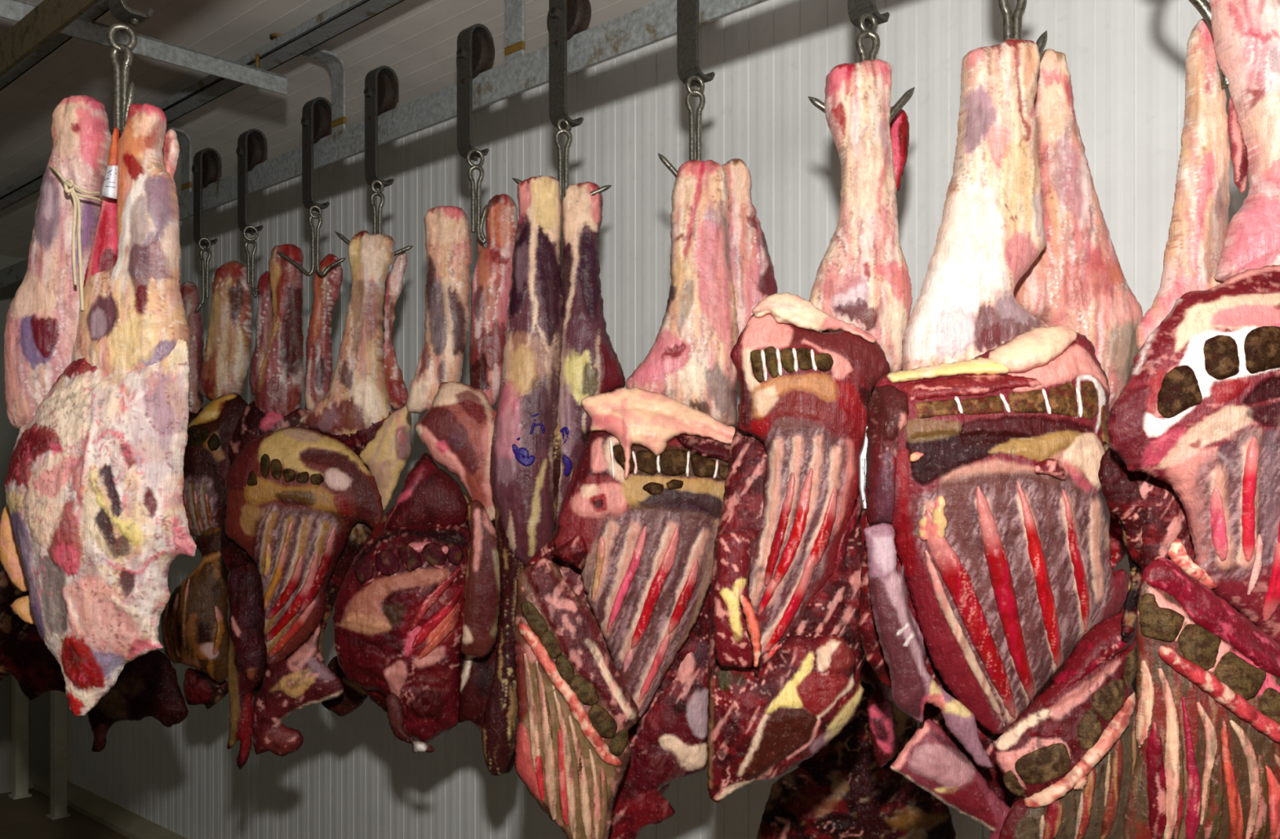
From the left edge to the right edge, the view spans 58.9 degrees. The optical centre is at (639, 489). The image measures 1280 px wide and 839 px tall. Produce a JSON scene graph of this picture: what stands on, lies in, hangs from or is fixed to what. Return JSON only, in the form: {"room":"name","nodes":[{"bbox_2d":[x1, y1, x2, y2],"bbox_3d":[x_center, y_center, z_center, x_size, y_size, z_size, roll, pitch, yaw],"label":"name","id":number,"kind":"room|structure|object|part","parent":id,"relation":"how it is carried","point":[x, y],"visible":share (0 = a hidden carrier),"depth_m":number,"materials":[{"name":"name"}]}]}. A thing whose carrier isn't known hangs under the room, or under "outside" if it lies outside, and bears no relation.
{"room":"meat cold room","nodes":[
{"label":"meat cold room","id":0,"kind":"room"},
{"bbox_2d":[0,255,50,794],"bbox_3d":[-5.860,0.203,4.512,0.100,3.154,6.694,0,0,44],"label":"wall","id":1,"kind":"structure","parent":0,"point":[39,708],"depth_m":6.67,"materials":[{"name":"grey metal"}]},
{"bbox_2d":[0,0,100,77],"bbox_3d":[-1.616,-1.063,2.827,8.250,0.087,0.011,0,0,44],"label":"ceiling beam","id":2,"kind":"structure","parent":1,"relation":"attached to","point":[48,18],"depth_m":2.59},
{"bbox_2d":[108,0,154,26],"bbox_3d":[-0.995,-1.095,2.231,0.113,0.358,0.110,0,0,0],"label":"trolley","id":3,"kind":"object","parent":2,"relation":"hanging from","point":[119,9],"visible":1,"depth_m":2.21,"materials":[{"name":"metal"}]},
{"bbox_2d":[106,22,137,135],"bbox_3d":[-1.014,-0.792,2.220,0.055,0.244,0.024,0,0,-12],"label":"hook","id":4,"kind":"object","parent":3,"relation":"hanging from","point":[124,94],"visible":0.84,"depth_m":2.21,"materials":[{"name":"metal"}]},
{"bbox_2d":[0,560,65,700],"bbox_3d":[-1.966,0.353,3.589,0.416,0.632,0.164,0,0,0],"label":"meat carcass","id":5,"kind":"object","parent":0,"point":[24,655],"visible":0.5,"depth_m":3.53},
{"bbox_2d":[0,788,129,838],"bbox_3d":[-2.162,1.830,0.999,10.500,0.100,6.764,0,0,44],"label":"floor","id":6,"kind":"structure","parent":0,"point":[25,818],"depth_m":6.05,"materials":[{"name":"concrete"}]},
{"bbox_2d":[8,675,31,799],"bbox_3d":[-3.599,1.030,6.578,0.097,1.500,0.097,0,0,44],"label":"post","id":7,"kind":"object","parent":6,"relation":"on","point":[20,702],"visible":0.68,"depth_m":6.56,"materials":[{"name":"metal"}]},
{"bbox_3d":[-3.599,1.774,6.578,0.097,0.012,0.097,0,0,44],"label":"foot plate","id":8,"kind":"part","parent":7,"relation":"part of","materials":[{"name":"paint"}]},
{"bbox_2d":[46,690,70,819],"bbox_3d":[-3.168,1.030,6.176,0.091,1.500,0.091,0,0,44],"label":"post","id":9,"kind":"object","parent":6,"relation":"on","point":[58,699],"visible":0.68,"depth_m":6.15,"materials":[{"name":"metal"}]},
{"bbox_3d":[-3.168,1.774,6.176,0.091,0.012,0.091,0,0,44],"label":"foot plate","id":10,"kind":"part","parent":9,"relation":"part of","materials":[{"name":"paint"}]},
{"bbox_2d":[0,95,196,717],"bbox_3d":[-1.056,-0.169,2.183,0.412,1.210,0.212,0,0,0],"label":"meat carcass","id":11,"kind":"object","parent":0,"point":[94,522],"visible":0.99,"depth_m":2.14},
{"bbox_3d":[-1.148,-0.447,2.232,0.204,0.662,0.114,0,0,0],"label":"hind leg","id":12,"kind":"part","parent":11,"relation":"part of","materials":[{"name":"pink food"}]},
{"bbox_2d":[45,165,102,310],"bbox_3d":[-1.115,-0.489,2.182,0.149,0.300,0.075,0,0,20],"label":"string","id":13,"kind":"object","parent":11,"relation":"attached to","point":[69,183],"visible":0.98,"depth_m":2.14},
{"bbox_2d":[100,165,119,199],"bbox_3d":[-1.006,-0.582,2.139,0.038,0.066,0.025,0,0,0],"label":"tag","id":14,"kind":"object","parent":11,"relation":"attached to","point":[109,188],"visible":1,"depth_m":2.13,"materials":[{"name":"paper"}]},
{"bbox_3d":[-0.987,-0.444,2.193,0.220,0.611,0.122,0,0,0],"label":"hind leg","id":15,"kind":"part","parent":11,"relation":"part of","materials":[{"name":"food"}]},
{"bbox_3d":[-0.934,-0.557,2.257,0.035,0.325,0.028,0,0,0],"label":"hind leg","id":16,"kind":"part","parent":11,"relation":"part of","materials":[{"name":"pink food"}]},
{"bbox_2d":[87,649,188,752],"bbox_3d":[-1.464,0.615,3.294,0.299,0.298,0.091,0,0,0],"label":"meat carcass","id":17,"kind":"object","parent":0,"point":[147,686],"visible":0.88,"depth_m":3.27},
{"bbox_2d":[220,230,412,768],"bbox_3d":[-0.931,0.007,3.252,0.532,1.522,0.271,0,0,-15],"label":"meat carcass","id":18,"kind":"object","parent":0,"point":[301,500],"visible":0.99,"depth_m":3.16},
{"bbox_3d":[-0.851,-0.444,3.283,0.280,0.621,0.116,0,0,0],"label":"hind leg","id":19,"kind":"part","parent":18,"relation":"part of","materials":[{"name":"food"}]},
{"bbox_3d":[-0.722,-0.470,3.335,0.078,0.469,0.054,0,0,0],"label":"hind leg","id":20,"kind":"part","parent":18,"relation":"part of","materials":[{"name":"food"}]},
{"bbox_2d":[0,0,657,258],"bbox_3d":[-2.162,-1.424,0.999,10.500,0.100,6.764,0,0,44],"label":"ceiling","id":21,"kind":"structure","parent":0,"point":[181,11],"depth_m":3.70,"materials":[{"name":"grey metal"}]},
{"bbox_2d":[0,0,109,90],"bbox_3d":[-1.073,-1.342,2.670,9.250,0.084,0.069,0,0,44],"label":"support beam","id":22,"kind":"structure","parent":21,"relation":"attached to","point":[101,7],"depth_m":3.35,"materials":[{"name":"grey metal"}]},
{"bbox_2d":[0,0,404,210],"bbox_3d":[-0.710,-1.342,3.047,9.250,0.084,0.074,0,0,44],"label":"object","id":23,"kind":"structure","parent":21,"relation":"attached to","point":[345,15],"depth_m":3.41,"materials":[{"name":"grey metal"}]},
{"bbox_2d":[0,0,287,95],"bbox_3d":[-1.349,-1.238,3.134,0.053,0.105,0.784,0,0,44],"label":"bar","id":24,"kind":"object","parent":23,"relation":"attached to","point":[82,28],"visible":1,"depth_m":3.14,"materials":[{"name":"grey metal"}]},
{"bbox_2d":[165,126,191,195],"bbox_3d":[-1.779,-1.188,4.207,0.070,0.316,0.206,0,0,44],"label":"bracket","id":25,"kind":"object","parent":23,"relation":"attached to","point":[184,138],"visible":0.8,"depth_m":4.26,"materials":[{"name":"grey metal"}]},
{"bbox_2d":[269,32,282,39],"bbox_3d":[-1.095,-1.371,3.433,0.052,0.006,0.052,0,0,0],"label":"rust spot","id":26,"kind":"object","parent":23,"relation":"in","point":[272,36],"depth_m":3.41,"materials":[{"name":"orange paint"}]},
{"bbox_2d":[301,46,346,133],"bbox_3d":[-1.008,-1.188,3.465,0.070,0.316,0.206,0,0,44],"label":"bracket","id":27,"kind":"object","parent":23,"relation":"attached to","point":[336,65],"visible":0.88,"depth_m":3.52,"materials":[{"name":"grey metal"}]},
{"bbox_2d":[504,0,524,62],"bbox_3d":[-0.393,-1.188,2.873,0.070,0.316,0.206,0,0,44],"label":"bracket","id":28,"kind":"object","parent":23,"relation":"attached to","point":[514,48],"visible":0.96,"depth_m":2.94,"materials":[{"name":"grey metal"}]},
{"bbox_2d":[0,0,767,288],"bbox_3d":[-0.515,-1.063,3.106,9.450,0.087,0.011,0,0,44],"label":"rail","id":29,"kind":"object","parent":28,"relation":"attached to","point":[654,22],"visible":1,"depth_m":3.01,"materials":[{"name":"grey metal"}]},
{"bbox_2d":[191,147,222,247],"bbox_3d":[-1.576,-1.062,4.129,0.113,0.358,0.110,0,0,0],"label":"trolley","id":30,"kind":"object","parent":29,"relation":"hanging from","point":[206,168],"visible":0.94,"depth_m":4.10,"materials":[{"name":"metal"}]},
{"bbox_2d":[195,236,211,313],"bbox_3d":[-1.570,-0.772,4.073,0.059,0.274,0.020,0,0,-7],"label":"hook","id":31,"kind":"object","parent":30,"relation":"hanging from","point":[202,249],"visible":1,"depth_m":4.07,"materials":[{"name":"metal"}]},
{"bbox_2d":[180,281,204,431],"bbox_3d":[-1.649,-0.312,4.093,0.165,0.885,0.098,0,0,0],"label":"meat carcass","id":32,"kind":"object","parent":31,"relation":"hanging from","point":[188,290],"visible":0.2,"depth_m":4.07},
{"bbox_2d":[235,128,267,235],"bbox_3d":[-1.331,-1.056,3.894,0.113,0.358,0.110,0,0,0],"label":"trolley","id":33,"kind":"object","parent":29,"relation":"hanging from","point":[251,150],"visible":0.94,"depth_m":3.86,"materials":[{"name":"metal"}]},
{"bbox_2d":[242,225,258,298],"bbox_3d":[-1.319,-0.773,3.842,0.053,0.249,0.020,0,0,-9],"label":"hook","id":34,"kind":"object","parent":33,"relation":"hanging from","point":[250,264],"visible":1,"depth_m":3.84,"materials":[{"name":"metal"}]},
{"bbox_2d":[160,260,274,709],"bbox_3d":[-1.432,-0.021,3.807,0.386,1.525,0.218,0,0,-12],"label":"meat carcass","id":35,"kind":"object","parent":34,"relation":"hanging from","point":[194,623],"visible":0.74,"depth_m":3.77},
{"bbox_3d":[-1.417,-0.538,3.864,0.185,0.492,0.102,0,0,0],"label":"hind leg","id":36,"kind":"part","parent":35,"relation":"part of","materials":[{"name":"food"}]},
{"bbox_3d":[-1.305,-0.541,3.915,0.094,0.430,0.056,0,0,0],"label":"hind leg","id":37,"kind":"part","parent":35,"relation":"part of","materials":[{"name":"red food"}]},
{"bbox_2d":[300,97,331,212],"bbox_3d":[-1.021,-1.060,3.595,0.113,0.358,0.110,0,0,0],"label":"trolley","id":38,"kind":"object","parent":29,"relation":"hanging from","point":[316,120],"visible":0.9,"depth_m":3.56,"materials":[{"name":"metal"}]},
{"bbox_2d":[276,204,346,276],"bbox_3d":[-1.017,-0.771,3.507,0.215,0.221,0.022,0,0,0],"label":"hook","id":39,"kind":"object","parent":38,"relation":"hanging from","point":[315,215],"visible":1,"depth_m":3.50,"materials":[{"name":"metal"}]},
{"bbox_2d":[228,244,342,462],"bbox_3d":[-1.116,-0.421,3.558,0.353,0.702,0.100,0,0,-5],"label":"meat carcass","id":40,"kind":"object","parent":39,"relation":"hanging from","point":[278,387],"visible":0.84,"depth_m":3.53},
{"bbox_3d":[-1.133,-0.478,3.554,0.154,0.589,0.093,0,0,0],"label":"hind leg","id":41,"kind":"part","parent":40,"relation":"part of","materials":[{"name":"red food"}]},
{"bbox_3d":[-1.002,-0.496,3.586,0.122,0.506,0.064,0,0,0],"label":"hind leg","id":42,"kind":"part","parent":40,"relation":"part of","materials":[{"name":"red food"}]},
{"bbox_2d":[363,65,398,188],"bbox_3d":[-0.762,-1.066,3.346,0.113,0.358,0.110,0,0,0],"label":"trolley","id":43,"kind":"object","parent":29,"relation":"hanging from","point":[380,91],"visible":0.96,"depth_m":3.31,"materials":[{"name":"metal"}]},
{"bbox_2d":[334,179,413,257],"bbox_3d":[-0.775,-0.781,3.301,0.230,0.245,0.021,0,0,0],"label":"hook","id":44,"kind":"object","parent":43,"relation":"hanging from","point":[376,193],"visible":0.66,"depth_m":3.30,"materials":[{"name":"metal"}]},
{"bbox_2d":[456,23,494,160],"bbox_3d":[-0.441,-1.061,3.037,0.113,0.358,0.110,0,0,0],"label":"trolley","id":45,"kind":"object","parent":29,"relation":"hanging from","point":[475,52],"visible":0.96,"depth_m":3.00,"materials":[{"name":"metal"}]},
{"bbox_2d":[466,148,487,244],"bbox_3d":[-0.431,-0.775,2.995,0.056,0.253,0.020,0,0,-8],"label":"hook","id":46,"kind":"object","parent":45,"relation":"hanging from","point":[477,226],"visible":1,"depth_m":2.99,"materials":[{"name":"metal"}]},
{"bbox_2d":[333,193,518,776],"bbox_3d":[-0.557,-0.030,2.935,0.488,1.539,0.298,0,0,-5],"label":"meat carcass","id":47,"kind":"object","parent":46,"relation":"hanging from","point":[416,620],"visible":0.91,"depth_m":2.90},
{"bbox_3d":[-0.532,-0.476,2.994,0.175,0.550,0.088,0,0,0],"label":"hind leg","id":48,"kind":"part","parent":47,"relation":"part of","materials":[{"name":"food"}]},
{"bbox_3d":[-0.392,-0.508,3.054,0.140,0.582,0.088,0,0,0],"label":"hind leg","id":49,"kind":"part","parent":47,"relation":"part of","materials":[{"name":"food"}]},
{"bbox_2d":[546,0,591,130],"bbox_3d":[-0.174,-1.061,2.780,0.113,0.358,0.110,0,0,0],"label":"trolley","id":50,"kind":"object","parent":29,"relation":"hanging from","point":[566,19],"visible":0.94,"depth_m":2.75,"materials":[{"name":"metal"}]},
{"bbox_2d":[511,117,612,204],"bbox_3d":[-0.189,-0.793,2.751,0.243,0.219,0.020,0,0,0],"label":"hook","id":51,"kind":"object","parent":50,"relation":"hanging from","point":[566,131],"visible":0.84,"depth_m":2.75,"materials":[{"name":"metal"}]},
{"bbox_2d":[481,175,625,775],"bbox_3d":[-0.209,-0.032,2.753,0.351,1.461,0.127,0,0,-5],"label":"meat carcass","id":52,"kind":"object","parent":51,"relation":"hanging from","point":[558,352],"visible":0.92,"depth_m":2.72},
{"bbox_3d":[-0.275,-0.287,2.743,0.180,0.950,0.113,0,0,0],"label":"hind leg","id":53,"kind":"part","parent":52,"relation":"part of","materials":[{"name":"food"}]},
{"bbox_3d":[-0.124,-0.317,2.773,0.176,0.878,0.100,0,0,0],"label":"hind leg","id":54,"kind":"part","parent":52,"relation":"part of","materials":[{"name":"food"}]},
{"bbox_2d":[676,0,715,87],"bbox_3d":[0.129,-1.064,2.488,0.113,0.358,0.110,0,0,0],"label":"trolley","id":55,"kind":"object","parent":29,"relation":"hanging from","point":[687,11],"visible":0.82,"depth_m":2.46,"materials":[{"name":"metal"}]},
{"bbox_2d":[657,74,705,177],"bbox_3d":[0.090,-0.770,2.449,0.103,0.255,0.021,0,0,-4],"label":"hook","id":56,"kind":"object","parent":55,"relation":"hanging from","point":[695,93],"visible":0.73,"depth_m":2.45,"materials":[{"name":"metal"}]},
{"bbox_2d":[514,158,777,838],"bbox_3d":[0.031,0.016,2.369,0.596,1.500,0.266,0,0,-12],"label":"meat carcass","id":57,"kind":"object","parent":56,"relation":"hanging from","point":[611,620],"visible":0.94,"depth_m":2.31},
{"bbox_3d":[0.091,-0.424,2.442,0.246,0.578,0.120,0,0,0],"label":"hind leg","id":58,"kind":"part","parent":57,"relation":"part of","materials":[{"name":"pink food"}]},
{"bbox_3d":[0.239,-0.512,2.506,0.133,0.444,0.082,0,0,0],"label":"hind leg","id":59,"kind":"part","parent":57,"relation":"part of","materials":[{"name":"pink food"}]},
{"bbox_2d":[847,0,889,29],"bbox_3d":[0.446,-1.066,2.182,0.113,0.358,0.110,0,0,0],"label":"trolley","id":60,"kind":"object","parent":29,"relation":"hanging from","point":[855,7],"visible":0.71,"depth_m":2.16,"materials":[{"name":"metal"}]},
{"bbox_2d":[808,11,915,124],"bbox_3d":[0.420,-0.786,2.148,0.203,0.239,0.024,0,0,0],"label":"hook","id":61,"kind":"object","parent":60,"relation":"hanging from","point":[865,33],"visible":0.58,"depth_m":2.14,"materials":[{"name":"metal"}]},
{"bbox_3d":[0.652,-1.062,1.984,0.113,0.358,0.111,0,0,0],"label":"trolley","id":62,"kind":"object","parent":29,"relation":"hanging from","visible":0},
{"bbox_2d":[998,0,1047,57],"bbox_3d":[0.655,-0.780,1.940,0.084,0.226,0.026,0,0,0],"label":"hook","id":63,"kind":"object","parent":62,"relation":"hanging from","point":[1012,25],"visible":0.49,"depth_m":1.93,"materials":[{"name":"metal"}]},
{"bbox_2d":[66,0,1248,838],"bbox_3d":[0.176,0.203,3.318,10.351,3.154,0.101,0,0,44],"label":"wall","id":64,"kind":"structure","parent":0,"point":[350,776],"depth_m":3.44,"materials":[{"name":"white metal"}]},
{"bbox_2d":[32,773,187,838],"bbox_3d":[0.124,1.745,3.228,10.300,0.070,0.104,0,0,44],"label":"baseboard","id":65,"kind":"structure","parent":64,"relation":"attached to","point":[120,820],"depth_m":6.06,"materials":[{"name":"paint"}]},
{"bbox_2d":[180,0,770,221],"bbox_3d":[0.149,-1.351,3.254,10.300,0.045,0.031,0,0,44],"label":"trim","id":66,"kind":"structure","parent":64,"relation":"attached to","point":[767,0],"depth_m":3.80,"materials":[{"name":"grey metal"}]},
{"bbox_2d":[706,58,912,803],"bbox_3d":[0.335,-0.129,2.056,0.456,1.365,0.224,0,0,-17],"label":"meat carcass","id":67,"kind":"object","parent":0,"point":[787,664],"visible":0.98,"depth_m":2.02},
{"bbox_3d":[0.413,-0.515,2.133,0.201,0.594,0.112,0,0,0],"label":"hind leg","id":68,"kind":"part","parent":67,"relation":"part of","materials":[{"name":"pink food"}]},
{"bbox_3d":[0.503,-0.665,2.208,0.046,0.167,0.033,0,0,0],"label":"hind leg","id":69,"kind":"part","parent":67,"relation":"part of","materials":[{"name":"red food"}]},
{"bbox_2d":[756,329,955,838],"bbox_3d":[0.500,0.210,2.620,0.461,1.292,0.150,0,0,3],"label":"meat carcass","id":70,"kind":"object","parent":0,"point":[841,792],"visible":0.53,"depth_m":2.57},
{"bbox_2d":[858,38,1142,838],"bbox_3d":[0.616,-0.082,1.904,0.482,1.393,0.368,0,0,13],"label":"meat carcass","id":71,"kind":"object","parent":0,"point":[992,599],"visible":0.98,"depth_m":1.79},
{"bbox_2d":[858,426,867,508],"bbox_3d":[0.368,-0.037,1.855,0.016,0.135,0.013,0,0,0],"label":"label tag","id":72,"kind":"object","parent":71,"relation":"hanging from","point":[862,457],"visible":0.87,"depth_m":1.85,"materials":[{"name":"paper"}]},
{"bbox_2d":[862,458,865,501],"bbox_3d":[0.365,-0.016,1.850,0.005,0.070,0.002,0,0,0],"label":"print","id":73,"kind":"object","parent":72,"relation":"attached to","point":[863,460],"depth_m":1.85,"materials":[{"name":"white"}]},
{"bbox_3d":[0.576,-0.456,1.922,0.260,0.618,0.126,0,0,0],"label":"hind leg","id":74,"kind":"part","parent":71,"relation":"part of","materials":[{"name":"food"}]},
{"bbox_3d":[0.768,-0.457,1.993,0.232,0.643,0.113,0,0,0],"label":"hind leg","id":75,"kind":"part","parent":71,"relation":"part of","materials":[{"name":"pink food"}]},
{"bbox_3d":[0.836,-1.062,1.807,0.113,0.358,0.111,0,0,0],"label":"trolley","id":76,"kind":"object","parent":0,"visible":0},
{"bbox_2d":[1188,0,1228,88],"bbox_3d":[0.837,-0.740,1.720,0.128,0.259,0.018,0,0,0],"label":"hook","id":77,"kind":"object","parent":76,"relation":"hanging from","point":[1202,6],"visible":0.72,"depth_m":1.72,"materials":[{"name":"metal"}]},
{"bbox_2d":[1097,0,1279,838],"bbox_3d":[0.843,-0.110,1.619,0.348,1.299,0.346,0,0,19],"label":"meat carcass","id":78,"kind":"object","parent":77,"relation":"hanging from","point":[1189,474],"visible":1,"depth_m":1.57},
{"bbox_3d":[0.838,-0.467,1.746,0.144,0.527,0.072,0,0,0],"label":"hind leg","id":79,"kind":"part","parent":78,"relation":"part of","materials":[{"name":"pink food"}]},
{"bbox_3d":[0.954,-0.514,1.693,0.198,0.495,0.112,0,0,0],"label":"hind leg","id":80,"kind":"part","parent":78,"relation":"part of","materials":[{"name":"pink food"}]}
]}

